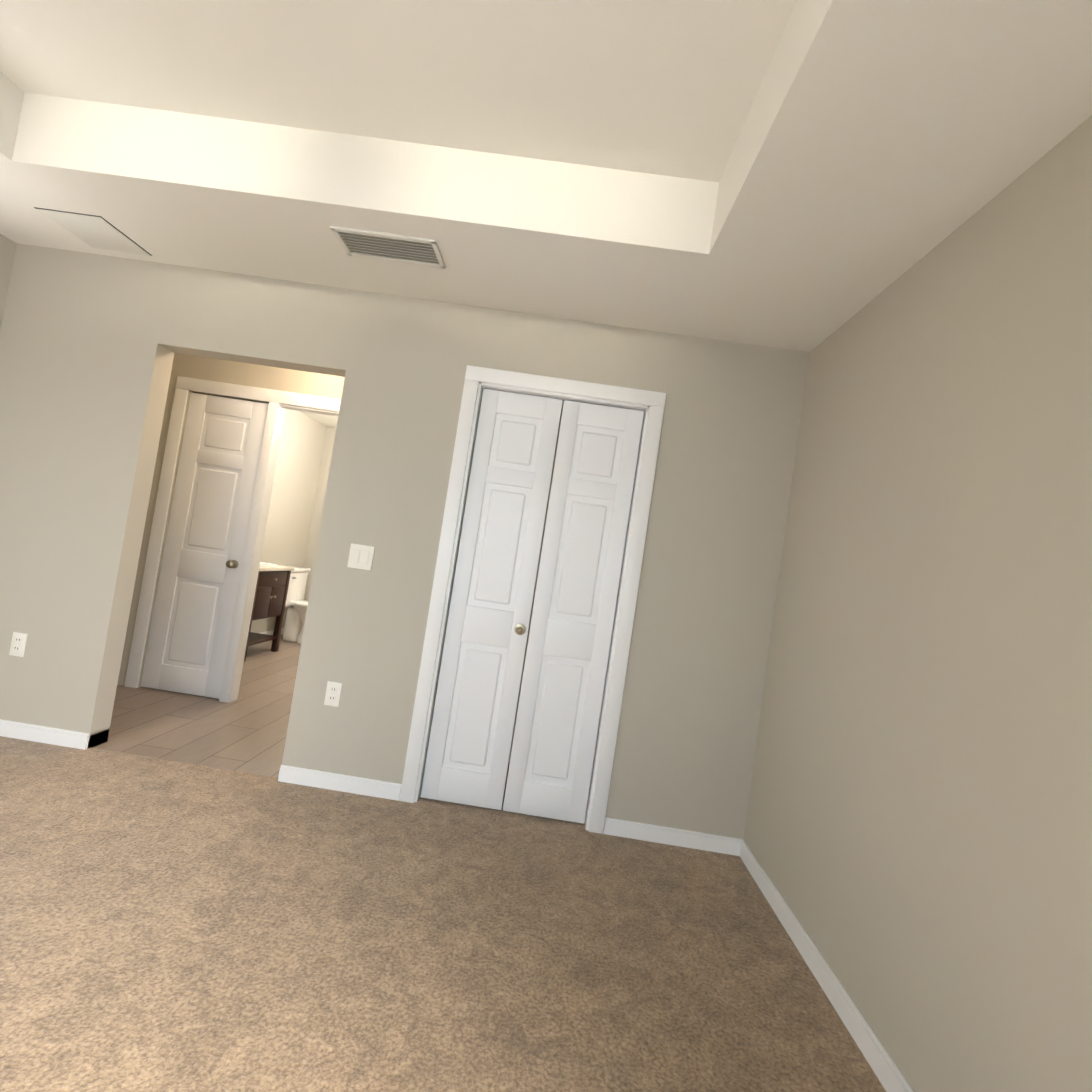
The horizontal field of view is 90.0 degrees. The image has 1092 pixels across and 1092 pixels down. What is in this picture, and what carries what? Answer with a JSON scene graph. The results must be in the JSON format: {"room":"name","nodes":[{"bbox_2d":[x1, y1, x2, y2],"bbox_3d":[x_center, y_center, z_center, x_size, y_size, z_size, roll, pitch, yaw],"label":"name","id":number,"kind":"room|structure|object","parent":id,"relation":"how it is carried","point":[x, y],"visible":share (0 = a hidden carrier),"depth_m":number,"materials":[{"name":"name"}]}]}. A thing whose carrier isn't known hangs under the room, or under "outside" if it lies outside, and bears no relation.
{"room":"empty bedroom","nodes":[
{"label":"empty bedroom","id":0,"kind":"room"},
{"bbox_2d":[0,234,16,330],"bbox_3d":[-2.934,-0.590,0.514,0.120,2.810,4.670,8,-2,2],"label":"wall","id":1,"kind":"structure","parent":0,"point":[7,249],"depth_m":2.73,"materials":[{"name":"beige paint"}]},
{"bbox_2d":[93,635,300,777],"bbox_3d":[-2.061,1.133,4.566,2.100,0.108,3.780,8,-2,2],"label":"floor","id":2,"kind":"structure","parent":0,"point":[246,731],"depth_m":3.24,"materials":[{"name":"beige tile"}]},
{"bbox_2d":[244,562,294,661],"bbox_3d":[-2.705,0.509,5.011,0.405,0.962,0.640,8,-2,2],"label":"bathroom vanity","id":3,"kind":"object","parent":2,"relation":"on","point":[271,591],"visible":0.44,"depth_m":5.04,"materials":[{"name":"brown wood"}]},
{"bbox_2d":[282,566,309,643],"bbox_3d":[-2.550,0.653,5.883,0.707,0.777,0.444,8,-2,2],"label":"toilet","id":4,"kind":"object","parent":2,"relation":"on","point":[293,630],"visible":0.52,"depth_m":5.79,"materials":[{"name":"white ceramic"}]},
{"bbox_2d":[117,353,344,687],"bbox_3d":[-1.873,-0.117,4.654,2.100,2.440,3.680,8,-2,2],"label":"wall","id":5,"kind":"structure","parent":0,"point":[296,507],"depth_m":5.56,"materials":[{"name":"beige paint"}]},
{"bbox_2d":[141,393,267,698],"bbox_3d":[-2.301,-0.013,3.675,0.557,2.016,0.102,8,-2,2],"label":"hall door","id":6,"kind":"structure","parent":5,"relation":"in","point":[196,595],"depth_m":3.69,"materials":[{"name":"white wood"}]},
{"bbox_2d":[124,376,340,702],"bbox_3d":[-1.849,0.013,3.703,1.635,2.117,0.101,8,-2,2],"label":"door frame","id":7,"kind":"structure","parent":5,"relation":"attached to","point":[240,626],"depth_m":3.68,"materials":[{"name":"white wood"}]},
{"bbox_2d":[260,627,283,634],"bbox_3d":[-2.969,0.921,5.065,0.017,0.088,2.635,8,-2,2],"label":"baseboard","id":8,"kind":"structure","parent":5,"relation":"attached to","point":[270,632],"depth_m":5.81,"materials":[{"name":"white wood"}]},
{"bbox_2d":[300,411,337,428],"bbox_3d":[-0.696,-1.225,4.666,4.100,0.100,3.680,8,-2,2],"label":"ceiling","id":9,"kind":"structure","parent":0,"point":[329,421],"depth_m":5.99,"materials":[{"name":"white paint"}]},
{"bbox_2d":[0,0,795,181],"bbox_3d":[-0.696,-1.626,0.501,2.640,0.100,3.070,8,-2,2],"label":"ceiling","id":10,"kind":"structure","parent":0,"point":[665,87],"depth_m":1.72,"materials":[{"name":"white paint"}]},
{"bbox_2d":[0,243,809,838],"bbox_3d":[-0.848,-0.210,2.733,4.000,2.810,0.120,8,-2,2],"label":"wall","id":11,"kind":"structure","parent":0,"point":[90,343],"depth_m":2.68,"materials":[{"name":"beige paint"}]},
{"bbox_2d":[9,632,27,656],"bbox_3d":[-2.594,0.483,2.682,0.072,0.115,0.009,8,-2,2],"label":"electrical outlet","id":12,"kind":"object","parent":11,"relation":"attached to","point":[18,644],"visible":1,"depth_m":2.68,"materials":[{"name":"white plastic"}]},
{"bbox_2d":[0,719,99,749],"bbox_3d":[-2.615,0.901,2.669,0.775,0.088,0.017,8,-2,2],"label":"baseboard","id":13,"kind":"structure","parent":11,"relation":"attached to","point":[11,729],"depth_m":2.66,"materials":[{"name":"white wood"}]},
{"bbox_2d":[324,681,341,706],"bbox_3d":[-1.031,0.716,2.641,0.072,0.115,0.009,8,-2,2],"label":"electrical outlet","id":14,"kind":"object","parent":11,"relation":"attached to","point":[333,693],"visible":1,"depth_m":2.64,"materials":[{"name":"white plastic"}]},
{"bbox_2d":[278,765,401,800],"bbox_3d":[-0.991,1.142,2.626,0.592,0.088,0.017,8,-2,2],"label":"baseboard","id":15,"kind":"structure","parent":11,"relation":"attached to","point":[288,774],"depth_m":2.62,"materials":[{"name":"white wood"}]},
{"bbox_2d":[347,543,374,570],"bbox_3d":[-0.902,0.053,2.660,0.118,0.118,0.010,8,-2,2],"label":"light switch","id":16,"kind":"object","parent":11,"relation":"attached to","point":[360,556],"visible":1,"depth_m":2.66,"materials":[{"name":"white plastic"}]},
{"bbox_2d":[420,389,562,809],"bbox_3d":[-0.265,0.248,2.662,0.400,2.030,0.097,8,-2,2],"label":"bifold closet door","id":17,"kind":"structure","parent":11,"relation":"in","point":[478,686],"depth_m":2.68,"materials":[{"name":"white wood"}]},
{"bbox_2d":[399,365,665,833],"bbox_3d":[-0.057,0.240,2.693,0.982,2.128,0.136,8,-2,2],"label":"trim","id":18,"kind":"structure","parent":11,"relation":"attached to","point":[651,404],"depth_m":2.64,"materials":[{"name":"white wood"}]},
{"bbox_2d":[503,400,643,823],"bbox_3d":[0.138,0.309,2.685,0.400,2.030,0.030,8,-2,2],"label":"bifold closet door","id":19,"kind":"structure","parent":11,"relation":"in","point":[565,669],"depth_m":2.67,"materials":[{"name":"white wood"}]},
{"bbox_2d":[603,817,739,854],"bbox_3d":[0.582,1.376,2.581,0.618,0.088,0.017,8,-2,2],"label":"baseboard","id":20,"kind":"structure","parent":11,"relation":"attached to","point":[612,826],"depth_m":2.58,"materials":[{"name":"white wood"}]},
{"bbox_2d":[0,736,885,1091],"bbox_3d":[-1.111,1.146,0.426,4.000,0.112,4.450,8,-2,2],"label":"floor carpet","id":21,"kind":"object","parent":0,"point":[172,926],"visible":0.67,"depth_m":1.66,"materials":[{"name":"brown carpet"}]},
{"bbox_2d":[418,762,584,827],"bbox_3d":[-0.216,1.358,2.967,1.242,0.112,0.680,8,-2,2],"label":"floor","id":22,"kind":"structure","parent":0,"point":[501,811],"depth_m":2.65,"materials":[{"name":"carpet"}]},
{"bbox_2d":[509,403,562,761],"bbox_3d":[-0.027,0.112,3.105,1.442,2.440,0.680,8,-2,2],"label":"wall","id":23,"kind":"structure","parent":0,"point":[536,582],"depth_m":3.34,"materials":[{"name":"beige paint"}]},
{"bbox_2d":[0,0,1091,351],"bbox_3d":[-0.716,-1.493,0.497,4.000,0.370,4.430,8,-2,2],"label":"ceiling","id":24,"kind":"structure","parent":0,"point":[880,146],"depth_m":2.02,"materials":[{"name":"white paint"}]},
{"bbox_2d":[34,207,151,255],"bbox_3d":[-2.076,-1.444,2.522,0.300,0.005,0.300,8,-2,2],"label":"access panel","id":25,"kind":"object","parent":24,"relation":"attached to","point":[94,231],"visible":1,"depth_m":2.50,"materials":[{"name":"white paint"}]},
{"bbox_2d":[329,225,445,268],"bbox_3d":[-0.647,-1.236,2.264,0.430,0.010,0.200,8,-2,2],"label":"ceiling vent","id":26,"kind":"object","parent":24,"relation":"in","point":[390,247],"visible":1,"depth_m":2.26,"materials":[{"name":"white metal"}]},
{"bbox_2d":[743,115,1091,1091],"bbox_3d":[1.140,0.016,0.406,0.120,2.810,4.670,8,-2,2],"label":"wall","id":27,"kind":"structure","parent":0,"point":[917,839],"depth_m":1.43,"materials":[{"name":"beige paint"}]},
{"bbox_2d":[736,839,913,1091],"bbox_3d":[0.870,1.352,0.367,0.017,0.088,4.430,8,-2,2],"label":"baseboard","id":28,"kind":"structure","parent":27,"relation":"attached to","point":[880,1061],"depth_m":1.72,"materials":[{"name":"white wood"}]}
]}

